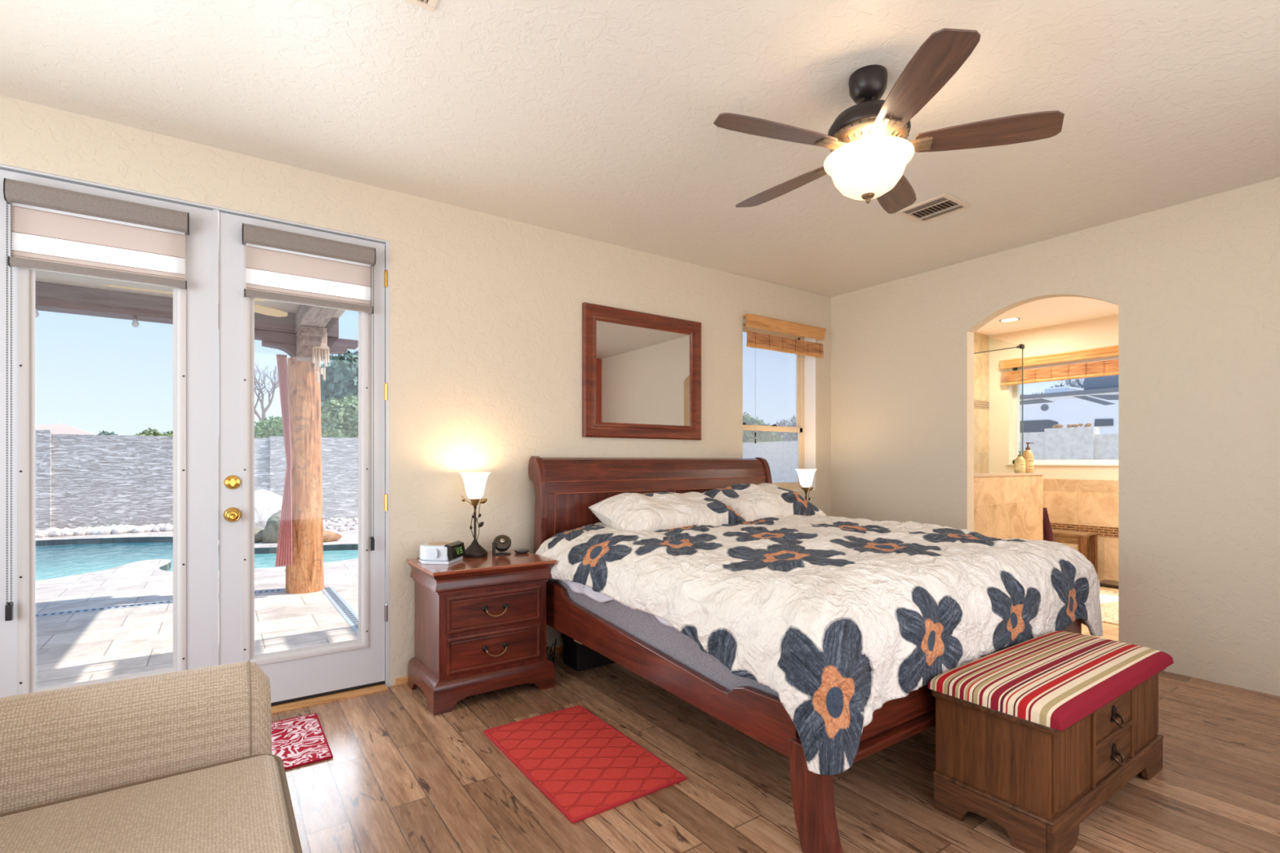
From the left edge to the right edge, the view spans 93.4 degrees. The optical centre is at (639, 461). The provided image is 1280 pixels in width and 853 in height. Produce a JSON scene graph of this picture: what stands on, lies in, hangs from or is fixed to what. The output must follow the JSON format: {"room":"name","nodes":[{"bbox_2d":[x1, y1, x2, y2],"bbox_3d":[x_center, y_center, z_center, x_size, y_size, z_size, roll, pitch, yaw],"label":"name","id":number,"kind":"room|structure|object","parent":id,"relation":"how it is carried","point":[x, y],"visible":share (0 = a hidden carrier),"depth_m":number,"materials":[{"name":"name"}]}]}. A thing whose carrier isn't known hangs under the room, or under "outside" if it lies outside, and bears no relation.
{"room":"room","nodes":[
{"label":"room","id":0,"kind":"room"},
{"bbox_2d":[35,429,53,530],"bbox_3d":[-10.653,0.390,10.723,0.290,1.900,0.320,0,0,-35],"label":"wall","id":1,"kind":"structure","parent":0,"point":[42,437],"depth_m":10.63,"materials":[{"name":"paint"}]},
{"bbox_2d":[35,269,345,318],"bbox_3d":[-4.709,-1.460,3.225,5.980,0.080,3.220,0,0,-35],"label":"patio ceiling","id":2,"kind":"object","parent":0,"point":[42,276],"visible":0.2,"depth_m":4.85,"materials":[{"name":"beige"}]},
{"bbox_2d":[103,284,287,317],"bbox_3d":[-3.102,-1.282,4.288,1.080,0.275,1.110,0,0,-35],"label":"ceiling fan","id":3,"kind":"object","parent":2,"relation":"hanging from","point":[261,309],"visible":0.04,"depth_m":4.63,"materials":[{"name":"beige"}]},
{"bbox_2d":[35,532,358,688],"bbox_3d":[-2.925,1.310,8.725,20.000,0.100,10.200,0,0,-35],"label":"floor","id":4,"kind":"structure","parent":0,"point":[82,646],"depth_m":4.85,"materials":[{"name":"stone"}]},
{"bbox_2d":[35,588,283,617],"bbox_3d":[-4.903,1.257,4.936,3.420,0.005,0.110,0,0,-35],"label":"channel","id":5,"kind":"object","parent":4,"relation":"on","point":[281,589],"visible":0.56,"depth_m":5.19,"materials":[{"name":"grey"}]},
{"bbox_2d":[254,528,263,542],"bbox_3d":[-6.091,1.171,9.508,0.549,0.239,0.354,0,0,-35],"label":"boulder","id":6,"kind":"object","parent":4,"relation":"on","point":[258,532],"visible":0.16,"depth_m":9.43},
{"bbox_2d":[262,509,324,542],"bbox_3d":[-5.503,0.995,9.630,0.908,0.591,0.585,0,0,-35],"label":"boulder","id":7,"kind":"object","parent":4,"relation":"on","point":[270,532],"visible":0.23,"depth_m":9.35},
{"bbox_2d":[285,357,324,594],"bbox_3d":[-3.286,0.130,5.916,0.330,2.260,0.336,0,0,-35],"label":"patio post","id":8,"kind":"object","parent":4,"relation":"on","point":[305,575],"visible":0.81,"depth_m":5.79,"materials":[{"name":"wood"}]},
{"bbox_2d":[275,354,292,566],"bbox_3d":[-3.341,-0.010,5.658,0.139,1.981,0.070,0,0,-35],"label":"curtain","id":9,"kind":"object","parent":8,"relation":"hanging from","point":[284,549],"visible":1,"depth_m":5.66,"materials":[{"name":"fabric"}]},
{"bbox_2d":[254,328,358,363],"bbox_3d":[-3.276,-1.097,5.907,0.920,0.263,0.180,0,0,-35],"label":"corbel","id":10,"kind":"object","parent":8,"relation":"on","point":[285,342],"visible":0.69,"depth_m":5.76,"materials":[{"name":"wood"}]},
{"bbox_2d":[35,281,338,337],"bbox_3d":[-5.457,-1.325,4.385,5.880,0.190,0.220,0,0,-35],"label":"roof beam","id":11,"kind":"structure","parent":10,"relation":"on","point":[49,297],"depth_m":5.04,"materials":[{"name":"wood"}]},
{"bbox_2d":[35,304,39,317],"bbox_3d":[-4.728,-1.178,4.711,0.048,0.104,0.047,0,0,-35],"label":"bulb","id":12,"kind":"object","parent":11,"relation":"hanging from","point":[37,314],"visible":0.41,"depth_m":4.71,"materials":[{"name":"grey"}]},
{"bbox_2d":[131,315,138,327],"bbox_3d":[-4.232,-1.178,5.057,0.048,0.104,0.047,0,0,-35],"label":"bulb","id":13,"kind":"object","parent":11,"relation":"hanging from","point":[135,323],"visible":1,"depth_m":5.05,"materials":[{"name":"grey"}]},
{"bbox_2d":[296,324,323,361],"bbox_3d":[-3.099,-1.097,5.653,0.180,0.263,0.440,0,0,-35],"label":"corbel","id":14,"kind":"object","parent":8,"relation":"attached to","point":[308,337],"visible":0.94,"depth_m":5.59,"materials":[{"name":"wood"}]},
{"bbox_2d":[294,304,337,333],"bbox_3d":[-2.509,-1.325,4.808,0.200,0.190,2.460,0,0,-35],"label":"roof beam","id":15,"kind":"structure","parent":14,"relation":"on","point":[304,315],"depth_m":5.19,"materials":[{"name":"wood"}]},
{"bbox_2d":[311,328,329,382],"bbox_3d":[-3.042,-1.015,5.747,0.148,0.530,0.070,0,0,-35],"label":"wind chime","id":16,"kind":"object","parent":15,"relation":"hanging from","point":[323,349],"visible":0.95,"depth_m":5.75,"materials":[{"name":"grey metal"}]},
{"bbox_2d":[323,530,342,542],"bbox_3d":[-5.002,1.190,9.525,0.528,0.200,0.310,0,0,-35],"label":"boulder","id":17,"kind":"object","parent":4,"relation":"on","point":[328,536],"visible":0.47,"depth_m":9.50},
{"bbox_2d":[321,586,358,635],"bbox_3d":[-2.386,1.257,4.955,0.110,0.005,2.600,0,0,-35],"label":"channel","id":18,"kind":"object","parent":4,"relation":"on","point":[339,602],"visible":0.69,"depth_m":5.18,"materials":[{"name":"grey"}]},
{"bbox_2d":[35,542,358,581],"bbox_3d":[-7.236,1.350,7.794,7.241,0.001,6.169,0,0,-35],"label":"pool water","id":19,"kind":"object","parent":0,"point":[51,562],"visible":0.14,"depth_m":8.53,"materials":[{"name":"liquid"}]},
{"bbox_2d":[35,537,358,570],"bbox_3d":[-7.237,1.750,7.794,7.241,0.979,6.168,0,0,-35],"label":"wall","id":20,"kind":"structure","parent":0,"point":[336,546],"depth_m":9.74,"materials":[{"name":"teal tile"}]},
{"bbox_2d":[0,95,831,685],"bbox_3d":[-1.016,-0.132,3.716,6.800,2.743,0.200,0,0,-35],"label":"wall","id":21,"kind":"structure","parent":0,"point":[486,309],"depth_m":3.61,"materials":[{"name":"beige paint"}]},
{"bbox_2d":[3,177,189,621],"bbox_3d":[-2.346,-0.251,2.636,0.601,1.802,0.067,0,0,-35],"label":"roller shade","id":22,"kind":"object","parent":21,"relation":"attached to","point":[53,229],"visible":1,"depth_m":2.60,"materials":[{"name":"fabric"}]},
{"bbox_2d":[0,168,218,697],"bbox_3d":[-2.357,0.011,2.692,0.779,2.434,0.056,0,0,-35],"label":"door","id":23,"kind":"structure","parent":21,"relation":"in","point":[196,308],"depth_m":2.81,"materials":[{"name":"grey paint"}]},
{"bbox_2d":[0,164,393,686],"bbox_3d":[-2.074,0.009,2.974,1.585,2.462,0.206,0,0,-35],"label":"trim","id":24,"kind":"structure","parent":21,"relation":"attached to","point":[5,167],"depth_m":3.33,"materials":[{"name":"grey paint"}]},
{"bbox_2d":[218,212,387,706],"bbox_3d":[-1.703,0.012,3.109,0.766,2.430,0.122,0,0,-35],"label":"door","id":25,"kind":"structure","parent":21,"relation":"in","point":[296,674],"depth_m":3.03,"materials":[{"name":"grey paint"}]},
{"bbox_2d":[241,222,376,551],"bbox_3d":[-1.684,-0.336,3.098,0.600,1.632,0.067,0,0,-35],"label":"roller shade","id":26,"kind":"object","parent":21,"relation":"attached to","point":[282,266],"visible":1,"depth_m":3.09,"materials":[{"name":"fabric"}]},
{"bbox_2d":[271,684,387,713],"bbox_3d":[-2.073,1.234,2.945,1.533,0.012,0.255,0,0,-35],"label":"trim","id":27,"kind":"structure","parent":21,"relation":"attached to","point":[312,701],"depth_m":3.13,"materials":[{"name":"brown wood"}]},
{"bbox_2d":[395,645,563,684],"bbox_3d":[0.197,1.222,4.433,3.790,0.035,0.012,0,0,-35],"label":"baseboard","id":28,"kind":"structure","parent":21,"relation":"attached to","point":[402,680],"depth_m":3.38,"materials":[{"name":"brown wood"}]},
{"bbox_2d":[582,302,701,439],"bbox_3d":[0.042,-0.613,4.311,1.024,0.895,0.036,0,0,-35],"label":"wall mirror","id":29,"kind":"object","parent":21,"relation":"attached to","point":[642,371],"visible":1,"depth_m":4.28,"materials":[{"name":"brown wood"}]},
{"bbox_2d":[595,320,689,426],"bbox_3d":[0.037,-0.613,4.319,0.818,0.689,0.008,0,0,-35],"label":"mirror glass","id":30,"kind":"object","parent":29,"relation":"attached to","point":[642,371],"depth_m":4.29,"materials":[{"name":"white"}]},
{"bbox_2d":[742,323,804,489],"bbox_3d":[1.117,-0.453,5.264,0.905,1.415,0.074,0,0,-35],"label":"window","id":31,"kind":"structure","parent":21,"relation":"in","point":[799,428],"depth_m":5.47,"materials":[{"name":"beige"}]},
{"bbox_2d":[742,313,826,443],"bbox_3d":[1.241,-0.666,5.123,0.963,1.038,0.075,0,0,-35],"label":"bamboo shade","id":32,"kind":"object","parent":31,"relation":"attached to","point":[754,340],"visible":1,"depth_m":5.08,"materials":[{"name":"brown wood"}]},
{"bbox_2d":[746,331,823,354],"bbox_3d":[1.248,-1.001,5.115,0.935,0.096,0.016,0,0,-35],"label":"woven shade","id":33,"kind":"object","parent":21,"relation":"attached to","point":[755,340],"depth_m":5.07,"materials":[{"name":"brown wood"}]},
{"bbox_2d":[790,337,815,491],"bbox_3d":[1.167,-0.452,5.192,0.905,1.414,0.124,0,0,-35],"label":"trim","id":34,"kind":"structure","parent":21,"relation":"attached to","point":[809,362],"depth_m":5.45,"materials":[{"name":"white paint"}]},
{"bbox_2d":[973,399,989,409],"bbox_3d":[2.997,-0.670,6.384,2.835,0.100,0.015,0,0,-35],"label":"trim","id":35,"kind":"structure","parent":21,"relation":"attached to","point":[979,404],"depth_m":7.08,"materials":[{"name":"tile"}]},
{"bbox_2d":[0,0,1279,335],"bbox_3d":[1.425,-1.563,2.883,9.850,0.120,4.360,0,0,-35],"label":"ceiling","id":36,"kind":"structure","parent":0,"point":[591,119],"depth_m":2.52,"materials":[{"name":"beige paint"}]},
{"bbox_2d":[404,0,439,12],"bbox_3d":[-0.724,-1.496,1.808,0.285,0.014,0.285,0,0,-35],"label":"ceiling vent","id":37,"kind":"object","parent":36,"relation":"in","point":[428,5],"visible":1,"depth_m":1.97,"materials":[{"name":"beige"}]},
{"bbox_2d":[713,28,1064,213],"bbox_3d":[0.853,-1.255,2.380,1.270,0.496,1.237,0,0,-35],"label":"ceiling fan","id":38,"kind":"object","parent":36,"relation":"hanging from","point":[868,145],"visible":1,"depth_m":2.23,"materials":[{"name":"wood"}]},
{"bbox_2d":[896,193,971,223],"bbox_3d":[1.739,-1.496,3.577,0.285,0.014,0.300,0,0,-35],"label":"ceiling vent","id":39,"kind":"object","parent":36,"relation":"in","point":[944,204],"visible":0.94,"depth_m":3.56,"materials":[{"name":"beige"}]},
{"bbox_2d":[999,317,1020,321],"bbox_3d":[3.908,-1.500,6.377,0.196,0.005,0.196,0,0,-35],"label":"recessed light","id":40,"kind":"object","parent":36,"relation":"in","point":[1008,319],"visible":1,"depth_m":6.37,"materials":[{"name":"white paint"}]},
{"bbox_2d":[271,580,1279,852],"bbox_3d":[1.384,1.290,2.854,9.750,0.100,4.360,0,0,-35],"label":"floor","id":41,"kind":"structure","parent":0,"point":[400,777],"depth_m":2.29,"materials":[{"name":"laminate"}]},
{"bbox_2d":[0,659,302,852],"bbox_3d":[-1.061,0.820,0.975,0.908,0.840,1.604,0,0,-35],"label":"loveseat","id":42,"kind":"object","parent":41,"relation":"on","point":[179,762],"visible":1,"depth_m":1.47,"materials":[{"name":"fabric"}]},
{"bbox_2d":[0,755,296,852],"bbox_3d":[-0.973,0.861,1.039,0.688,0.157,1.056,0,0,-35],"label":"seat cushion","id":43,"kind":"object","parent":42,"relation":"on","point":[241,805],"depth_m":1.33,"materials":[{"name":"fabric"}]},
{"bbox_2d":[271,712,333,769],"bbox_3d":[-1.776,1.235,2.503,0.832,0.010,0.532,0,0,-35],"label":"rug","id":44,"kind":"object","parent":41,"relation":"on","point":[300,740],"visible":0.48,"depth_m":2.65,"materials":[{"name":"fabric"}]},
{"bbox_2d":[406,549,556,715],"bbox_3d":[-0.876,0.890,3.328,0.671,0.700,0.507,0,0,-35],"label":"nightstand","id":45,"kind":"object","parent":41,"relation":"on","point":[480,623],"visible":1,"depth_m":3.14,"materials":[{"name":"brown wood"}]},
{"bbox_2d":[416,540,465,564],"bbox_3d":[-1.083,0.488,3.254,0.222,0.104,0.196,0,0,7],"label":"clock radio","id":46,"kind":"object","parent":45,"relation":"on","point":[434,553],"visible":1,"depth_m":3.18,"materials":[{"name":"white"}]},
{"bbox_2d":[435,548,437,558],"bbox_3d":[-1.074,0.483,3.175,0.004,0.052,0.052,0,0,-35],"label":"speaker grille","id":47,"kind":"object","parent":46,"relation":"attached to","point":[436,549],"depth_m":3.16,"materials":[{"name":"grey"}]},
{"bbox_2d":[459,472,490,558],"bbox_3d":[-0.942,0.301,3.444,0.172,0.478,0.172,0,0,-35],"label":"table lamp","id":48,"kind":"object","parent":45,"relation":"on","point":[474,482],"visible":0.98,"depth_m":3.40,"materials":[{"name":"glass"}]},
{"bbox_2d":[492,534,511,555],"bbox_3d":[-0.807,0.485,3.523,0.110,0.110,0.107,0,0,-35],"label":"fan","id":49,"kind":"object","parent":45,"relation":"on","point":[502,543],"visible":1,"depth_m":3.50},
{"bbox_2d":[494,534,510,547],"bbox_3d":[-0.802,0.464,3.517,0.090,0.069,0.069,0,0,-35],"label":"grille","id":50,"kind":"object","parent":49,"relation":"attached to","point":[502,540],"depth_m":3.51,"materials":[{"name":"brown metal"}]},
{"bbox_2d":[514,549,528,553],"bbox_3d":[-0.701,0.531,3.570,0.088,0.018,0.088,0,0,-35],"label":"puck","id":51,"kind":"object","parent":45,"relation":"on","point":[517,551],"visible":1,"depth_m":3.54,"materials":[{"name":"grey"}]},
{"bbox_2d":[546,638,556,666],"bbox_3d":[-0.595,1.072,3.596,0.089,0.329,0.380,0,0,-35],"label":"power cord","id":52,"kind":"object","parent":41,"relation":"on","point":[547,648],"visible":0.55,"depth_m":3.47,"materials":[{"name":"black plastic"}]},
{"bbox_2d":[483,705,686,823],"bbox_3d":[-0.267,1.234,2.556,0.504,0.012,0.850,0,0,-35],"label":"rug","id":53,"kind":"object","parent":41,"relation":"on","point":[586,767],"visible":1,"depth_m":2.47,"materials":[{"name":"red fabric"}]},
{"bbox_2d":[560,633,615,671],"bbox_3d":[-0.241,1.147,3.760,0.460,0.185,0.205,0,0,-35],"label":"storage box","id":54,"kind":"object","parent":41,"relation":"on","point":[578,656],"visible":0.4,"depth_m":3.61,"materials":[{"name":"black"}]},
{"bbox_2d":[528,456,1081,852],"bbox_3d":[0.791,0.603,3.399,2.150,1.275,2.360,0,0,-35],"label":"sleigh bed","id":55,"kind":"object","parent":41,"relation":"on","point":[565,488],"visible":0.45,"depth_m":2.80,"materials":[{"name":"brown wood"}]},
{"bbox_2d":[553,580,778,697],"bbox_3d":[0.808,0.797,3.373,2.030,0.285,2.050,0,0,-35],"label":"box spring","id":56,"kind":"object","parent":55,"relation":"on","point":[644,626],"visible":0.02,"depth_m":2.60,"materials":[{"name":"fabric"}]},
{"bbox_2d":[548,578,671,626],"bbox_3d":[0.775,0.625,3.371,2.018,0.169,1.985,0,0,-35],"label":"mattress","id":57,"kind":"object","parent":56,"relation":"on","point":[578,588],"visible":0.16,"depth_m":3.10,"materials":[{"name":"white"}]},
{"bbox_2d":[535,514,1102,777],"bbox_3d":[0.844,0.647,3.320,2.360,0.588,2.226,0,0,-35],"label":"duvet","id":58,"kind":"object","parent":57,"relation":"on","point":[842,618],"visible":0.9,"depth_m":2.41,"materials":[{"name":"fabric"}]},
{"bbox_2d":[587,491,746,531],"bbox_3d":[0.189,0.353,3.789,0.909,0.324,0.520,0,0,-35],"label":"pillow","id":59,"kind":"object","parent":58,"relation":"on","point":[662,510],"visible":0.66,"depth_m":3.60,"materials":[{"name":"fabric"}]},
{"bbox_2d":[702,483,826,521],"bbox_3d":[0.861,0.326,4.294,0.877,0.343,0.530,0,0,-35],"label":"pillow","id":60,"kind":"object","parent":58,"relation":"on","point":[752,502],"visible":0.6,"depth_m":4.12,"materials":[{"name":"fabric"}]},
{"bbox_2d":[927,631,1173,852],"bbox_3d":[1.587,0.993,2.291,1.074,0.494,0.420,0,0,-35],"label":"storage bench","id":61,"kind":"object","parent":41,"relation":"on","point":[1034,735],"visible":1,"depth_m":2.05,"materials":[{"name":"brown wood"}]},
{"bbox_2d":[927,631,1173,731],"bbox_3d":[1.587,0.778,2.291,1.074,0.064,0.420,0,0,-35],"label":"cushion","id":62,"kind":"object","parent":61,"relation":"on","point":[1052,681],"depth_m":2.12,"materials":[{"name":"fabric"}]},
{"bbox_2d":[1052,528,1097,573],"bbox_3d":[4.465,0.988,6.399,0.340,0.505,0.550,0,0,-35],"label":"side table","id":63,"kind":"object","parent":41,"relation":"on","point":[1077,540],"visible":0.36,"depth_m":6.24,"materials":[{"name":"brown wood"}]},
{"bbox_2d":[1099,590,1118,625],"bbox_3d":[4.200,1.234,4.934,1.350,0.012,1.130,0,0,-35],"label":"bath rug","id":64,"kind":"object","parent":41,"relation":"on","point":[1108,599],"visible":0.2,"depth_m":5.10,"materials":[{"name":"fabric"}]},
{"bbox_2d":[1099,579,1118,587],"bbox_3d":[4.754,1.223,5.967,0.280,0.034,0.330,0,0,-35],"label":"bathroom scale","id":65,"kind":"object","parent":41,"relation":"on","point":[1108,583],"visible":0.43,"depth_m":5.99,"materials":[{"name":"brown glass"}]},
{"bbox_3d":[1.498,0.890,4.984,0.671,0.700,0.507,0,0,-35],"label":"nightstand","id":66,"kind":"object","parent":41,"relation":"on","visible":0},
{"bbox_2d":[795,469,816,503],"bbox_3d":[1.372,0.301,4.986,0.172,0.478,0.172,0,0,-35],"label":"table lamp","id":67,"kind":"object","parent":66,"relation":"on","point":[806,476],"visible":0.61,"depth_m":4.94,"materials":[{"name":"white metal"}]},
{"bbox_2d":[973,332,989,473],"bbox_3d":[2.996,-0.132,6.386,2.835,2.743,0.012,0,0,-35],"label":"shower tile","id":68,"kind":"structure","parent":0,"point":[981,341],"depth_m":7.09,"materials":[{"name":"tile"}]},
{"bbox_2d":[973,475,1043,540],"bbox_3d":[3.005,0.677,5.022,1.290,1.125,0.120,0,0,-35],"label":"wall","id":69,"kind":"structure","parent":0,"point":[1006,507],"depth_m":4.99,"materials":[{"name":"stone"}]},
{"bbox_2d":[973,472,1044,476],"bbox_3d":[3.010,0.105,5.024,1.300,0.020,0.140,0,0,-35],"label":"cap","id":70,"kind":"object","parent":69,"relation":"on","point":[990,473],"visible":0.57,"depth_m":4.97,"materials":[{"name":"beige stone"}]},
{"bbox_2d":[973,344,1024,473],"bbox_3d":[2.593,-0.463,5.407,1.045,1.111,1.128,0,0,-35],"label":"glass panel","id":71,"kind":"object","parent":70,"relation":"on","point":[1020,346],"visible":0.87,"depth_m":5.25,"materials":[{"name":"grey"}]},
{"bbox_2d":[1014,451,1026,472],"bbox_3d":[3.240,0.003,5.140,0.082,0.185,0.086,0,0,-35],"label":"pump bottle","id":72,"kind":"object","parent":70,"relation":"on","point":[1020,462],"visible":0.98,"depth_m":5.11,"materials":[{"name":"brown plastic"}]},
{"bbox_2d":[1022,442,1034,472],"bbox_3d":[3.362,-0.036,5.227,0.088,0.262,0.089,0,0,-35],"label":"pump bottle","id":73,"kind":"object","parent":70,"relation":"on","point":[1028,455],"visible":0.8,"depth_m":5.19,"materials":[{"name":"brown plastic"}]},
{"bbox_2d":[1043,507,1054,542],"bbox_3d":[3.657,0.771,5.406,0.282,0.722,0.093,0,0,10],"label":"towel","id":74,"kind":"object","parent":69,"relation":"hanging from","point":[1048,535],"visible":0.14,"depth_m":5.38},
{"bbox_2d":[989,315,1118,479],"bbox_3d":[5.165,-0.132,5.955,0.200,2.743,3.600,0,0,-35],"label":"wall","id":75,"kind":"structure","parent":0,"point":[1100,332],"depth_m":6.81,"materials":[{"name":"beige paint"}]},
{"bbox_2d":[1006,464,1118,466],"bbox_3d":[4.837,0.035,6.321,0.120,0.013,1.815,0,0,-35],"label":"trim","id":76,"kind":"structure","parent":75,"relation":"attached to","point":[1006,464],"depth_m":6.46,"materials":[{"name":"white paint"}]},
{"bbox_2d":[1013,355,1118,464],"bbox_3d":[4.910,-0.540,6.372,0.060,1.160,1.775,0,0,-35],"label":"window","id":77,"kind":"structure","parent":75,"relation":"in","point":[1015,387],"depth_m":6.82,"materials":[{"name":"white paint"}]},
{"bbox_2d":[999,345,1118,386],"bbox_3d":[4.769,-1.032,6.282,0.075,0.295,1.910,0,0,-35],"label":"bamboo shade","id":78,"kind":"object","parent":77,"relation":"attached to","point":[1108,367],"visible":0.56,"depth_m":6.53,"materials":[{"name":"brown wood"}]},
{"bbox_2d":[1043,478,1118,581],"bbox_3d":[5.136,0.715,5.811,0.012,1.050,3.398,0,0,-35],"label":"tile","id":79,"kind":"structure","parent":75,"relation":"attached to","point":[1067,501],"depth_m":6.34,"materials":[{"name":"stone"}]},
{"bbox_2d":[1049,522,1118,537],"bbox_3d":[5.135,0.728,5.811,0.014,0.105,3.398,0,0,-35],"label":"trim","id":80,"kind":"structure","parent":75,"relation":"attached to","point":[1104,531],"depth_m":6.34,"materials":[{"name":"tile"}]},
{"bbox_2d":[831,177,1279,696],"bbox_3d":[2.979,-0.132,3.845,0.100,2.743,4.160,0,0,-35],"label":"wall","id":81,"kind":"structure","parent":0,"point":[1194,285],"depth_m":3.60,"materials":[{"name":"beige paint"}]},
{"bbox_2d":[1044,426,1099,459],"bbox_3d":[8.429,0.340,11.780,0.320,2.000,0.820,0,0,-35],"label":"wall pillar","id":82,"kind":"structure","parent":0,"point":[1078,442],"depth_m":11.65,"materials":[{"name":"paint"}]},
{"bbox_2d":[1052,422,1091,428],"bbox_3d":[8.426,-0.701,11.780,0.168,0.101,0.686,0,0,-35],"label":"stones","id":83,"kind":"object","parent":82,"relation":"on","point":[1088,424],"visible":0.95,"depth_m":11.73},
{"label":"outside","id":84,"kind":"structure","parent":0,"visible":0},
{"bbox_2d":[742,431,1118,482],"bbox_3d":[7.724,0.370,12.861,0.200,1.940,17.200,0,0,-35],"label":"wall","id":85,"kind":"structure","parent":84,"point":[781,457],"depth_m":17.47,"materials":[{"name":"paint"}]},
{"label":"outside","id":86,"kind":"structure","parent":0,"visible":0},
{"bbox_2d":[72,518,358,536],"bbox_3d":[-3.552,1.315,13.469,24.400,0.090,3.500,0,0,-35],"label":"ground","id":87,"kind":"structure","parent":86,"point":[335,531],"depth_m":11.06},
{"bbox_2d":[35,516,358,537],"bbox_3d":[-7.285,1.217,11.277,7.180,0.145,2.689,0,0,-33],"label":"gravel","id":88,"kind":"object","parent":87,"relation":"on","point":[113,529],"visible":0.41,"depth_m":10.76,"materials":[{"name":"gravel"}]},
{"bbox_2d":[254,488,282,529],"bbox_3d":[-6.513,0.880,10.239,1.261,0.820,0.838,0,0,-35],"label":"boulder","id":89,"kind":"object","parent":87,"relation":"on","point":[267,503],"visible":0.18,"depth_m":10.09,"materials":[{"name":"stone"}]},
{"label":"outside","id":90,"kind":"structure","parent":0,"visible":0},
{"bbox_3d":[-32.885,1.325,31.048,52.400,0.070,58.500,0,0,-35],"label":"ground","id":91,"kind":"structure","parent":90,"visible":0},
{"bbox_2d":[35,423,97,435],"bbox_3d":[-24.752,-0.110,24.468,4.907,2.900,5.400,0,0,-35],"label":"house","id":92,"kind":"structure","parent":91,"relation":"on","point":[61,428],"depth_m":24.00,"materials":[{"name":"beige paint"}]},
{"bbox_2d":[97,430,117,435],"bbox_3d":[-23.038,-0.065,26.042,0.987,2.634,0.833,0,0,-6],"label":"leafy tree","id":93,"kind":"object","parent":91,"relation":"on","point":[103,433],"visible":0.12,"depth_m":25.90,"materials":[{"name":"green plant"}]},
{"bbox_2d":[133,431,153,435],"bbox_3d":[-21.327,-0.033,26.003,0.941,2.570,0.870,0,0,4],"label":"leafy tree","id":94,"kind":"object","parent":91,"relation":"on","point":[142,433],"visible":0.09,"depth_m":25.92,"materials":[{"name":"green plant"}]},
{"bbox_2d":[142,426,162,435],"bbox_3d":[-21.469,-0.136,26.534,0.977,2.775,0.914,0,0,6],"label":"leafy tree","id":95,"kind":"object","parent":91,"relation":"on","point":[154,432],"visible":0.16,"depth_m":26.43,"materials":[{"name":"green plant"}]},
{"bbox_2d":[160,431,173,435],"bbox_3d":[-20.604,-0.064,26.490,1.147,2.632,0.860,0,0,-35],"label":"leafy tree","id":96,"kind":"object","parent":91,"relation":"on","point":[168,433],"visible":0.09,"depth_m":26.30,"materials":[{"name":"green plant"}]},
{"bbox_2d":[51,434,358,528],"bbox_3d":[-4.347,0.403,15.133,25.000,1.875,0.260,0,0,-35],"label":"wall","id":97,"kind":"structure","parent":91,"relation":"on","point":[97,480],"depth_m":11.44,"materials":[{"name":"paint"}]},
{"bbox_2d":[254,363,279,425],"bbox_3d":[-10.465,-0.744,16.499,1.573,3.979,1.028,0,0,-35],"label":"bare tree","id":98,"kind":"object","parent":91,"relation":"on","point":[264,410],"visible":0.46,"depth_m":16.58,"materials":[{"name":"brown plant"}]},
{"bbox_2d":[254,415,283,438],"bbox_3d":[-9.137,0.053,14.984,1.338,2.408,0.847,0,0,-35],"label":"shrub","id":99,"kind":"object","parent":91,"relation":"on","point":[273,426],"visible":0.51,"depth_m":14.77,"materials":[{"name":"green plant"}]},
{"bbox_2d":[320,350,358,432],"bbox_3d":[-10.013,-1.327,20.826,2.844,5.147,3.808,0,0,35],"label":"leafy tree","id":100,"kind":"object","parent":91,"relation":"on","point":[342,374],"visible":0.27,"depth_m":20.01,"materials":[{"name":"green plant"}]},
{"bbox_2d":[320,394,358,438],"bbox_3d":[-9.050,-0.431,18.727,2.024,3.365,1.336,0,0,-35],"label":"leafy tree","id":101,"kind":"object","parent":91,"relation":"on","point":[338,417],"visible":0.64,"depth_m":18.30,"materials":[{"name":"green plant"}]},
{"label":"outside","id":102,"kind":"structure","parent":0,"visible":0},
{"bbox_3d":[1.610,1.315,34.689,26.850,0.090,72.000,0,0,-35],"label":"ground","id":103,"kind":"structure","parent":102,"visible":0},
{"bbox_2d":[742,411,783,442],"bbox_3d":[4.639,-0.352,24.000,2.727,3.213,1.382,0,0,-35],"label":"shrub","id":104,"kind":"object","parent":103,"relation":"on","point":[749,436],"visible":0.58,"depth_m":23.59,"materials":[{"name":"green plant"}]},
{"bbox_2d":[774,414,797,441],"bbox_3d":[6.657,-0.447,26.660,2.680,3.400,1.488,0,0,-35],"label":"shrub","id":105,"kind":"object","parent":103,"relation":"on","point":[787,436],"visible":0.29,"depth_m":26.20,"materials":[{"name":"green plant"}]},
{"bbox_2d":[1020,377,1084,395],"bbox_3d":[13.410,-0.755,19.394,1.584,4.008,5.927,0,0,-35],"label":"leafy tree","id":106,"kind":"object","parent":103,"relation":"on","point":[1077,384],"visible":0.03,"depth_m":18.92,"materials":[{"name":"green plant"}]},
{"bbox_2d":[1019,374,1118,434],"bbox_3d":[11.263,-0.430,15.818,2.510,3.340,11.100,0,0,-35],"label":"caravan","id":107,"kind":"object","parent":103,"relation":"on","point":[1097,405],"visible":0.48,"depth_m":14.74,"materials":[{"name":"white"}]},
{"bbox_2d":[1040,404,1048,410],"bbox_3d":[10.212,-1.367,15.220,0.021,0.170,0.170,0,0,-35],"label":"round vent","id":108,"kind":"object","parent":107,"relation":"attached to","point":[1043,406],"depth_m":15.21,"materials":[{"name":"grey"}]},
{"bbox_2d":[1044,386,1082,393],"bbox_3d":[10.975,-1.810,15.629,0.900,0.180,0.560,0,0,-35],"label":"roof vent","id":109,"kind":"object","parent":107,"relation":"attached to","point":[1066,388],"depth_m":15.35,"materials":[{"name":"white"}]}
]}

